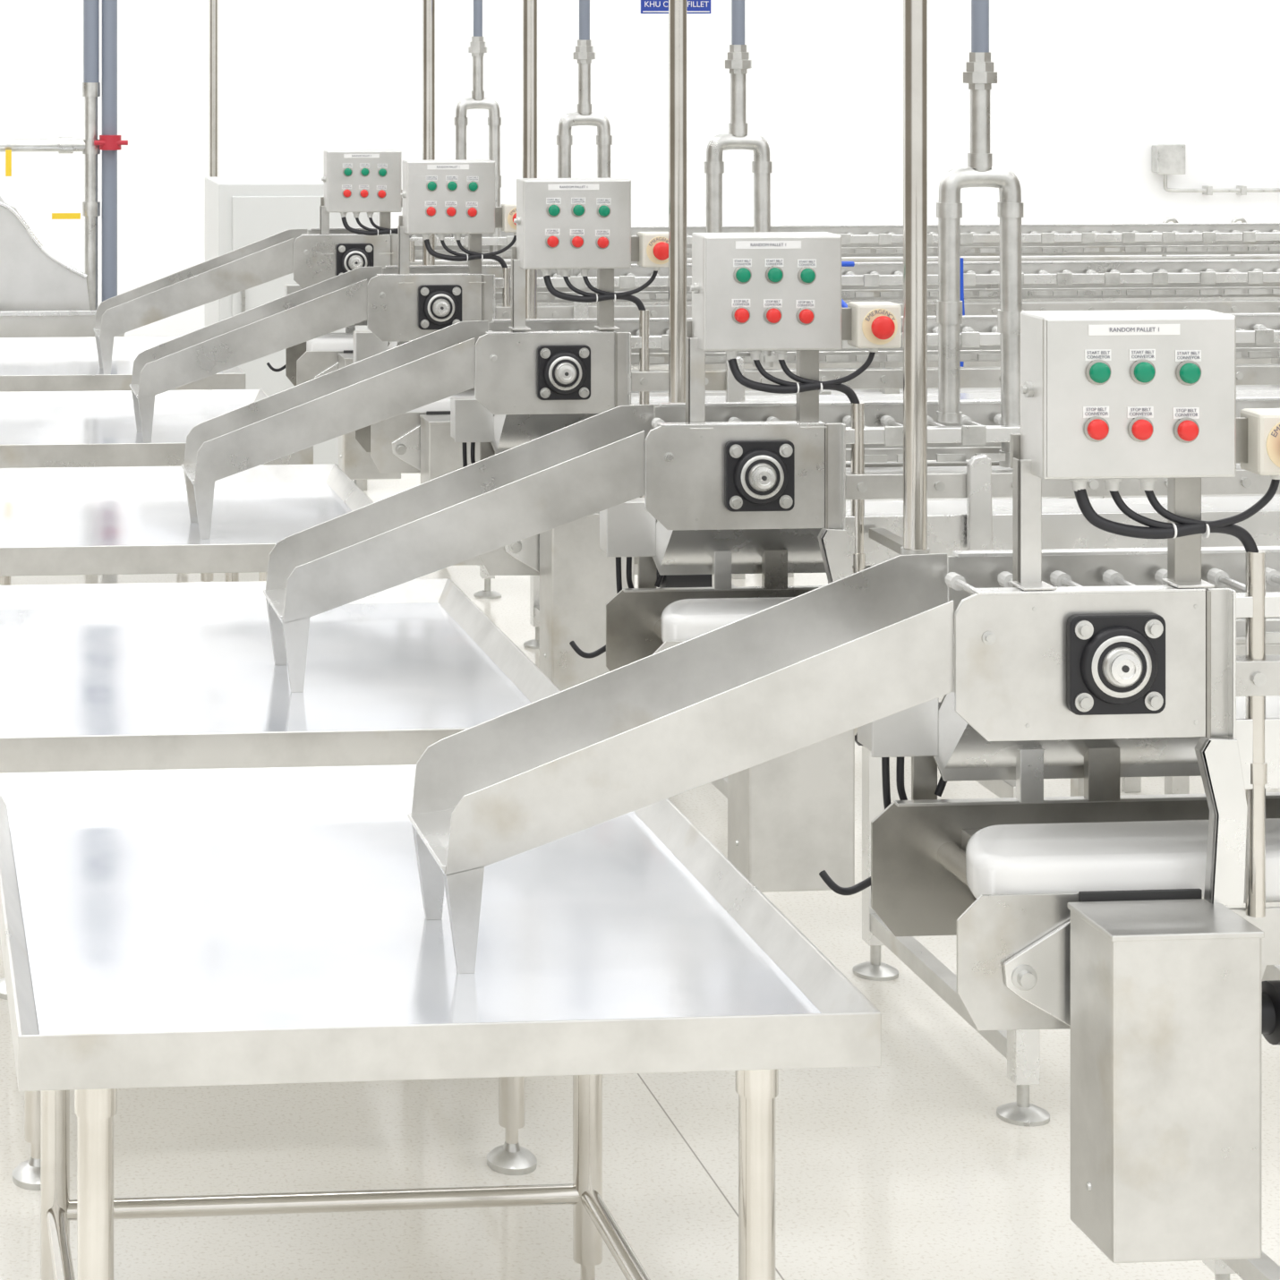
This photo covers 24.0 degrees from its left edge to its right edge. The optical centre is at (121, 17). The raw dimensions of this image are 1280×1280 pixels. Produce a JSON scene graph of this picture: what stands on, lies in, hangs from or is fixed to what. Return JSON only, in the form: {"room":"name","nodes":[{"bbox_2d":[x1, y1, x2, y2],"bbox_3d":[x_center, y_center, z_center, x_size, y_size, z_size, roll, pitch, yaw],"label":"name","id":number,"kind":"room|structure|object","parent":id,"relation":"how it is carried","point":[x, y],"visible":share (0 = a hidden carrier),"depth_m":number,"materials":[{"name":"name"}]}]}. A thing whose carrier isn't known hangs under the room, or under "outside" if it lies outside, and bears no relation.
{"room":"factory floor","nodes":[
{"label":"factory floor","id":0,"kind":"room"},
{"bbox_2d":[0,0,1279,336],"bbox_3d":[0.738,-0.620,16.108,20.000,5.500,0.001,0,0,-4],"label":"wall","id":1,"kind":"structure","parent":0,"point":[1083,93],"depth_m":16.29,"materials":[{"name":"paint"}]},
{"bbox_2d":[209,0,218,176],"bbox_3d":[0.494,-0.470,15.687,0.059,5.200,0.059,0,0,-5],"label":"post","id":2,"kind":"object","parent":1,"relation":"attached to","point":[213,4],"visible":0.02,"depth_m":15.67,"materials":[{"name":"metal"}]},
{"bbox_2d":[1152,144,1279,195],"bbox_3d":[7.237,0.856,16.561,2.841,0.288,0.115,0,0,-5],"label":"junction box","id":3,"kind":"object","parent":1,"relation":"attached to","point":[1166,158],"visible":1,"depth_m":16.41,"materials":[{"name":"white plastic"}]},
{"bbox_2d":[0,460,1279,1279],"bbox_3d":[1.602,2.130,5.142,20.000,0.001,22.000,0,0,-4],"label":"floor","id":4,"kind":"structure","parent":0,"point":[905,1167],"depth_m":5.43,"materials":[{"name":"white tile"}]},
{"bbox_2d":[0,196,124,337],"bbox_3d":[-1.199,1.360,12.005,2.474,1.540,0.175,0,0,-5],"label":"hopper","id":5,"kind":"object","parent":4,"relation":"on","point":[41,295],"visible":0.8,"depth_m":12.10,"materials":[{"name":"metal"}]},
{"bbox_2d":[0,0,127,310],"bbox_3d":[-1.210,-0.470,12.113,2.470,5.200,0.132,0,0,-5],"label":"pipes","id":6,"kind":"object","parent":4,"relation":"on","point":[109,141],"visible":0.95,"depth_m":12.20,"materials":[{"name":"grey plastic"}]},
{"bbox_2d":[0,335,245,581],"bbox_3d":[-0.157,1.708,11.127,1.116,0.845,1.250,0,0,-5],"label":"table","id":7,"kind":"object","parent":4,"relation":"on","point":[70,363],"visible":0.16,"depth_m":11.09,"materials":[{"name":"metal"}]},
{"bbox_2d":[0,349,223,375],"bbox_3d":[-0.156,1.332,11.116,1.048,0.001,1.204,0,0,-5],"label":"tray","id":8,"kind":"object","parent":7,"relation":"on","point":[81,362],"depth_m":11.29,"materials":[{"name":"silver metal"}]},
{"bbox_2d":[93,229,307,374],"bbox_3d":[0.312,1.070,11.013,0.824,0.524,0.278,0,0,-5],"label":"chute","id":9,"kind":"object","parent":7,"relation":"on","point":[271,258],"visible":0.94,"depth_m":10.88,"materials":[{"name":"metal"}]},
{"bbox_2d":[0,389,313,581],"bbox_3d":[-0.023,1.708,9.432,1.116,0.845,1.250,0,0,-5],"label":"table","id":10,"kind":"object","parent":4,"relation":"on","point":[38,429],"visible":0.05,"depth_m":9.49,"materials":[{"name":"metal"}]},
{"bbox_2d":[0,404,247,444],"bbox_3d":[-0.022,1.332,9.421,1.048,0.001,1.204,0,0,-5],"label":"tray","id":11,"kind":"object","parent":10,"relation":"on","point":[172,423],"depth_m":9.59,"materials":[{"name":"silver metal"}]},
{"bbox_2d":[128,266,381,442],"bbox_3d":[0.446,1.070,9.319,0.824,0.524,0.278,0,0,-5],"label":"chute","id":12,"kind":"object","parent":10,"relation":"on","point":[339,302],"visible":0.94,"depth_m":9.19,"materials":[{"name":"metal"}]},
{"bbox_2d":[0,463,374,585],"bbox_3d":[0.110,1.708,7.737,1.116,0.845,1.250,0,0,-5],"label":"table","id":13,"kind":"object","parent":4,"relation":"on","point":[108,520],"visible":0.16,"depth_m":7.77,"materials":[{"name":"metal"}]},
{"bbox_2d":[0,482,352,546],"bbox_3d":[0.111,1.332,7.726,1.048,0.001,1.204,0,0,-5],"label":"tray","id":14,"kind":"object","parent":13,"relation":"on","point":[242,513],"depth_m":7.83,"materials":[{"name":"silver metal"}]},
{"bbox_2d":[180,320,487,538],"bbox_3d":[0.579,1.070,7.624,0.824,0.524,0.278,0,0,-5],"label":"chute","id":15,"kind":"object","parent":13,"relation":"on","point":[438,365],"visible":0.96,"depth_m":7.50,"materials":[{"name":"metal"}]},
{"bbox_2d":[0,578,561,1190],"bbox_3d":[0.251,1.708,5.948,1.116,0.845,1.400,0,0,-5],"label":"table","id":16,"kind":"object","parent":4,"relation":"on","point":[140,676],"visible":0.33,"depth_m":5.82,"materials":[{"name":"metal"}]},
{"bbox_2d":[0,602,531,736],"bbox_3d":[0.252,1.332,5.936,1.048,0.001,1.349,0,0,-5],"label":"tray","id":17,"kind":"object","parent":16,"relation":"on","point":[130,670],"depth_m":5.93,"materials":[{"name":"silver metal"}]},
{"bbox_2d":[262,404,654,692],"bbox_3d":[0.712,1.070,5.929,0.824,0.524,0.278,0,0,-5],"label":"chute","id":18,"kind":"object","parent":16,"relation":"on","point":[595,464],"visible":0.94,"depth_m":5.80,"materials":[{"name":"metal"}]},
{"bbox_2d":[204,176,378,490],"bbox_3d":[0.775,1.437,13.382,0.725,1.386,0.640,0,0,-5],"label":"storage cabinet","id":19,"kind":"object","parent":4,"relation":"on","point":[241,211],"visible":0.17,"depth_m":13.08,"materials":[{"name":"white metal"}]},
{"bbox_2d":[0,764,881,1279],"bbox_3d":[0.375,1.708,4.367,1.116,0.845,1.288,0,0,-5],"label":"table","id":20,"kind":"object","parent":4,"relation":"on","point":[177,927],"visible":0.96,"depth_m":4.17,"materials":[{"name":"metal"}]},
{"bbox_2d":[6,797,821,1034],"bbox_3d":[0.376,1.332,4.355,1.048,0.001,1.240,0,0,-5],"label":"tabletop","id":21,"kind":"object","parent":20,"relation":"on","point":[294,913],"depth_m":4.27,"materials":[{"name":"silver metal"}]},
{"bbox_2d":[407,553,953,973],"bbox_3d":[0.846,1.070,4.234,0.824,0.524,0.278,0,0,-5],"label":"chute","id":22,"kind":"object","parent":20,"relation":"on","point":[874,643],"visible":1,"depth_m":4.12,"materials":[{"name":"metal"}]},
{"bbox_2d":[266,284,1271,598],"bbox_3d":[3.031,1.585,11.298,4.902,1.089,0.950,0,0,-5],"label":"conveyor","id":23,"kind":"object","parent":4,"relation":"on","point":[314,358],"visible":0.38,"depth_m":10.97,"materials":[{"name":"white metal"}]},
{"bbox_2d":[337,352,401,479],"bbox_3d":[0.950,1.480,10.866,0.276,0.451,0.175,0,0,-5],"label":"box","id":24,"kind":"object","parent":23,"relation":"attached to","point":[357,464],"visible":0.16,"depth_m":10.77,"materials":[{"name":"metal"}]},
{"bbox_2d":[293,222,1279,579],"bbox_3d":[3.149,1.468,11.302,5.062,1.324,0.511,0,0,-5],"label":"conveyor","id":25,"kind":"object","parent":4,"relation":"on","point":[350,251],"visible":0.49,"depth_m":11.18,"materials":[{"name":"metal"}]},
{"bbox_2d":[355,320,366,325],"bbox_3d":[1.210,1.115,11.403,0.964,0.170,0.006,0,0,-5],"label":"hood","id":26,"kind":"object","parent":25,"relation":"attached to","point":[362,323],"depth_m":11.38,"materials":[{"name":"metal"}]},
{"bbox_2d":[319,149,415,262],"bbox_3d":[0.952,0.927,10.945,0.430,0.860,0.138,0,0,2],"label":"control panel","id":27,"kind":"object","parent":25,"relation":"attached to","point":[355,181],"visible":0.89,"depth_m":10.90,"materials":[{"name":"metal"}]},
{"bbox_2d":[422,0,435,264],"bbox_3d":[1.119,-0.995,10.795,0.054,4.110,0.252,0,0,-5],"label":"support pole","id":28,"kind":"object","parent":25,"relation":"attached to","point":[428,5],"visible":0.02,"depth_m":10.68,"materials":[{"name":"metal"}]},
{"bbox_2d":[453,0,502,259],"bbox_3d":[1.345,-1.080,11.015,0.180,3.980,0.072,0,0,-5],"label":"pipe","id":29,"kind":"object","parent":25,"relation":"attached to","point":[477,47],"visible":0.77,"depth_m":11.00,"materials":[{"name":"grey plastic"}]},
{"bbox_2d":[353,331,1279,648],"bbox_3d":[3.164,1.585,9.603,4.902,1.089,0.950,0,0,-5],"label":"conveyor","id":30,"kind":"object","parent":4,"relation":"on","point":[393,443],"visible":0.16,"depth_m":9.26,"materials":[{"name":"white metal"}]},
{"bbox_2d":[419,414,495,565],"bbox_3d":[1.083,1.480,9.171,0.276,0.451,0.175,0,0,-5],"label":"box","id":31,"kind":"object","parent":30,"relation":"attached to","point":[440,456],"visible":0.11,"depth_m":9.08,"materials":[{"name":"metal"}]},
{"bbox_2d":[366,259,1279,461],"bbox_3d":[3.283,1.468,9.608,5.062,1.324,0.511,0,0,-5],"label":"conveyor","id":32,"kind":"object","parent":4,"relation":"on","point":[439,296],"visible":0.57,"depth_m":9.39,"materials":[{"name":"metal"}]},
{"bbox_2d":[387,341,397,349],"bbox_3d":[1.344,1.115,9.708,0.964,0.170,0.006,0,0,-5],"label":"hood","id":33,"kind":"object","parent":32,"relation":"attached to","point":[392,345],"depth_m":9.67,"materials":[{"name":"metal"}]},
{"bbox_2d":[397,159,516,307],"bbox_3d":[1.085,0.882,9.251,0.430,0.860,0.138,0,0,2],"label":"control panel","id":34,"kind":"object","parent":32,"relation":"attached to","point":[456,197],"visible":0.94,"depth_m":9.21,"materials":[{"name":"metal"}]},
{"bbox_2d":[522,0,537,318],"bbox_3d":[1.252,-0.995,9.100,0.054,4.110,0.252,0,0,-5],"label":"support pole","id":35,"kind":"object","parent":32,"relation":"attached to","point":[529,6],"visible":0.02,"depth_m":8.98,"materials":[{"name":"metal"}]},
{"bbox_2d":[556,0,612,275],"bbox_3d":[1.478,-1.080,9.321,0.180,3.980,0.072,0,0,-5],"label":"pipe","id":36,"kind":"object","parent":32,"relation":"attached to","point":[584,54],"visible":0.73,"depth_m":9.30,"materials":[{"name":"grey plastic"}]},
{"bbox_2d":[841,257,964,366],"bbox_3d":[2.356,0.870,9.018,0.151,0.321,0.838,0,0,-9],"label":"hose","id":37,"kind":"object","parent":32,"relation":"attached to","point":[844,304],"visible":0.2,"depth_m":8.62,"materials":[{"name":"blue"}]},
{"bbox_2d":[450,396,1279,798],"bbox_3d":[3.297,1.585,7.908,4.902,1.089,0.950,0,0,-5],"label":"conveyor","id":38,"kind":"object","parent":4,"relation":"on","point":[471,422],"visible":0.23,"depth_m":7.77,"materials":[{"name":"white metal"}]},
{"bbox_2d":[539,512,637,691],"bbox_3d":[1.216,1.480,7.476,0.276,0.451,0.175,0,0,-5],"label":"box","id":39,"kind":"object","parent":38,"relation":"attached to","point":[577,578],"visible":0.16,"depth_m":7.39,"materials":[{"name":"metal"}]},
{"bbox_2d":[474,312,1279,796],"bbox_3d":[3.416,1.468,7.913,5.062,1.324,0.511,0,0,-5],"label":"conveyor","id":40,"kind":"object","parent":4,"relation":"on","point":[556,374],"visible":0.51,"depth_m":7.58,"materials":[{"name":"metal"}]},
{"bbox_2d":[508,178,668,497],"bbox_3d":[1.219,0.847,7.556,0.430,0.860,0.138,0,0,2],"label":"control panel","id":41,"kind":"object","parent":40,"relation":"attached to","point":[563,225],"visible":0.99,"depth_m":7.52,"materials":[{"name":"metal"}]},
{"bbox_2d":[668,0,686,402],"bbox_3d":[1.385,-0.995,7.406,0.054,4.110,0.252,0,0,-5],"label":"support pole","id":42,"kind":"object","parent":40,"relation":"attached to","point":[677,8],"visible":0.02,"depth_m":7.29,"materials":[{"name":"metal"}]},
{"bbox_2d":[704,0,773,366],"bbox_3d":[1.612,-1.080,7.626,0.180,3.980,0.072,0,0,-5],"label":"pipe","id":43,"kind":"object","parent":40,"relation":"attached to","point":[738,62],"visible":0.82,"depth_m":7.61,"materials":[{"name":"grey plastic"}]},
{"bbox_2d":[569,497,1279,1126],"bbox_3d":[3.431,1.585,6.213,4.902,1.089,0.950,0,0,-5],"label":"conveyor","id":44,"kind":"object","parent":4,"relation":"on","point":[643,621],"visible":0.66,"depth_m":6.25,"materials":[{"name":"white metal"}]},
{"bbox_2d":[727,728,854,892],"bbox_3d":[1.350,1.480,5.781,0.276,0.451,0.175,0,0,-5],"label":"box","id":45,"kind":"object","parent":44,"relation":"attached to","point":[791,815],"visible":0.62,"depth_m":5.70,"materials":[{"name":"metal"}]},
{"bbox_2d":[644,396,1279,589],"bbox_3d":[3.549,1.468,6.218,5.062,1.324,0.511,0,0,-5],"label":"conveyor","id":46,"kind":"object","parent":4,"relation":"on","point":[757,491],"visible":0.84,"depth_m":5.87,"materials":[{"name":"metal"}]},
{"bbox_2d":[685,231,901,573],"bbox_3d":[1.344,0.864,5.861,0.430,0.860,0.138,0,0,2],"label":"control panel","id":47,"kind":"object","parent":46,"relation":"attached to","point":[778,292],"visible":1,"depth_m":5.82,"materials":[{"name":"metal"}]},
{"bbox_2d":[652,496,1075,575],"bbox_3d":[1.611,1.115,6.319,0.964,0.170,0.006,0,0,-5],"label":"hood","id":48,"kind":"object","parent":46,"relation":"attached to","point":[668,566],"depth_m":6.29,"materials":[{"name":"metal"}]},
{"bbox_2d":[869,0,930,554],"bbox_3d":[1.519,-0.995,5.711,0.054,4.110,0.252,0,0,-5],"label":"support pole","id":49,"kind":"object","parent":46,"relation":"attached to","point":[914,541],"visible":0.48,"depth_m":5.59,"materials":[{"name":"metal"}]},
{"bbox_2d":[936,0,1023,467],"bbox_3d":[1.745,-1.080,5.931,0.180,3.980,0.072,0,0,-5],"label":"pipe","id":50,"kind":"object","parent":46,"relation":"attached to","point":[979,74],"visible":0.93,"depth_m":5.91,"materials":[{"name":"grey plastic"}]},
{"bbox_2d":[819,697,1279,1279],"bbox_3d":[3.564,1.585,4.519,4.902,1.089,0.950,0,0,-5],"label":"conveyor","id":51,"kind":"object","parent":4,"relation":"on","point":[1001,876],"visible":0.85,"depth_m":4.27,"materials":[{"name":"white metal"}]},
{"bbox_2d":[1067,898,1264,1262],"bbox_3d":[1.483,1.480,4.087,0.276,0.451,0.175,0,0,-5],"label":"box","id":52,"kind":"object","parent":51,"relation":"attached to","point":[1165,994],"visible":1,"depth_m":4.00,"materials":[{"name":"metal"}]},
{"bbox_2d":[933,546,1279,904],"bbox_3d":[3.683,1.468,4.523,5.062,1.324,0.511,0,0,-5],"label":"conveyor","id":53,"kind":"object","parent":4,"relation":"on","point":[1112,673],"visible":0.98,"depth_m":4.14,"materials":[{"name":"metal"}]},
{"bbox_2d":[933,675,1201,781],"bbox_3d":[1.744,1.115,4.624,0.964,0.170,0.006,0,0,-5],"label":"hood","id":54,"kind":"object","parent":53,"relation":"attached to","point":[951,726],"depth_m":4.59,"materials":[{"name":"metal"}]},
{"bbox_2d":[1009,309,1279,917],"bbox_3d":[1.486,0.852,4.166,0.430,0.860,0.138,0,0,2],"label":"control panel","id":55,"kind":"object","parent":53,"relation":"attached to","point":[1146,396],"visible":1,"depth_m":4.13,"materials":[{"name":"metal"}]},
{"bbox_2d":[1161,217,1177,255],"bbox_3d":[4.455,1.488,12.388,0.080,1.284,0.024,0,0,-5],"label":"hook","id":56,"kind":"object","parent":4,"relation":"on","point":[1168,219],"visible":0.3,"depth_m":12.38,"materials":[{"name":"silver metal"}]},
{"bbox_2d":[1229,216,1246,255],"bbox_3d":[4.754,1.488,12.411,0.080,1.284,0.024,0,0,-5],"label":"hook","id":57,"kind":"object","parent":4,"relation":"on","point":[1238,218],"visible":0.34,"depth_m":12.40,"materials":[{"name":"silver metal"}]},
{"bbox_2d":[640,0,710,13],"bbox_3d":[1.936,-1.542,10.186,0.248,3.055,0.014,0,0,-5],"label":"hanging sign","id":58,"kind":"object","parent":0,"point":[647,6],"visible":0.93,"depth_m":10.18,"materials":[{"name":"blue"}]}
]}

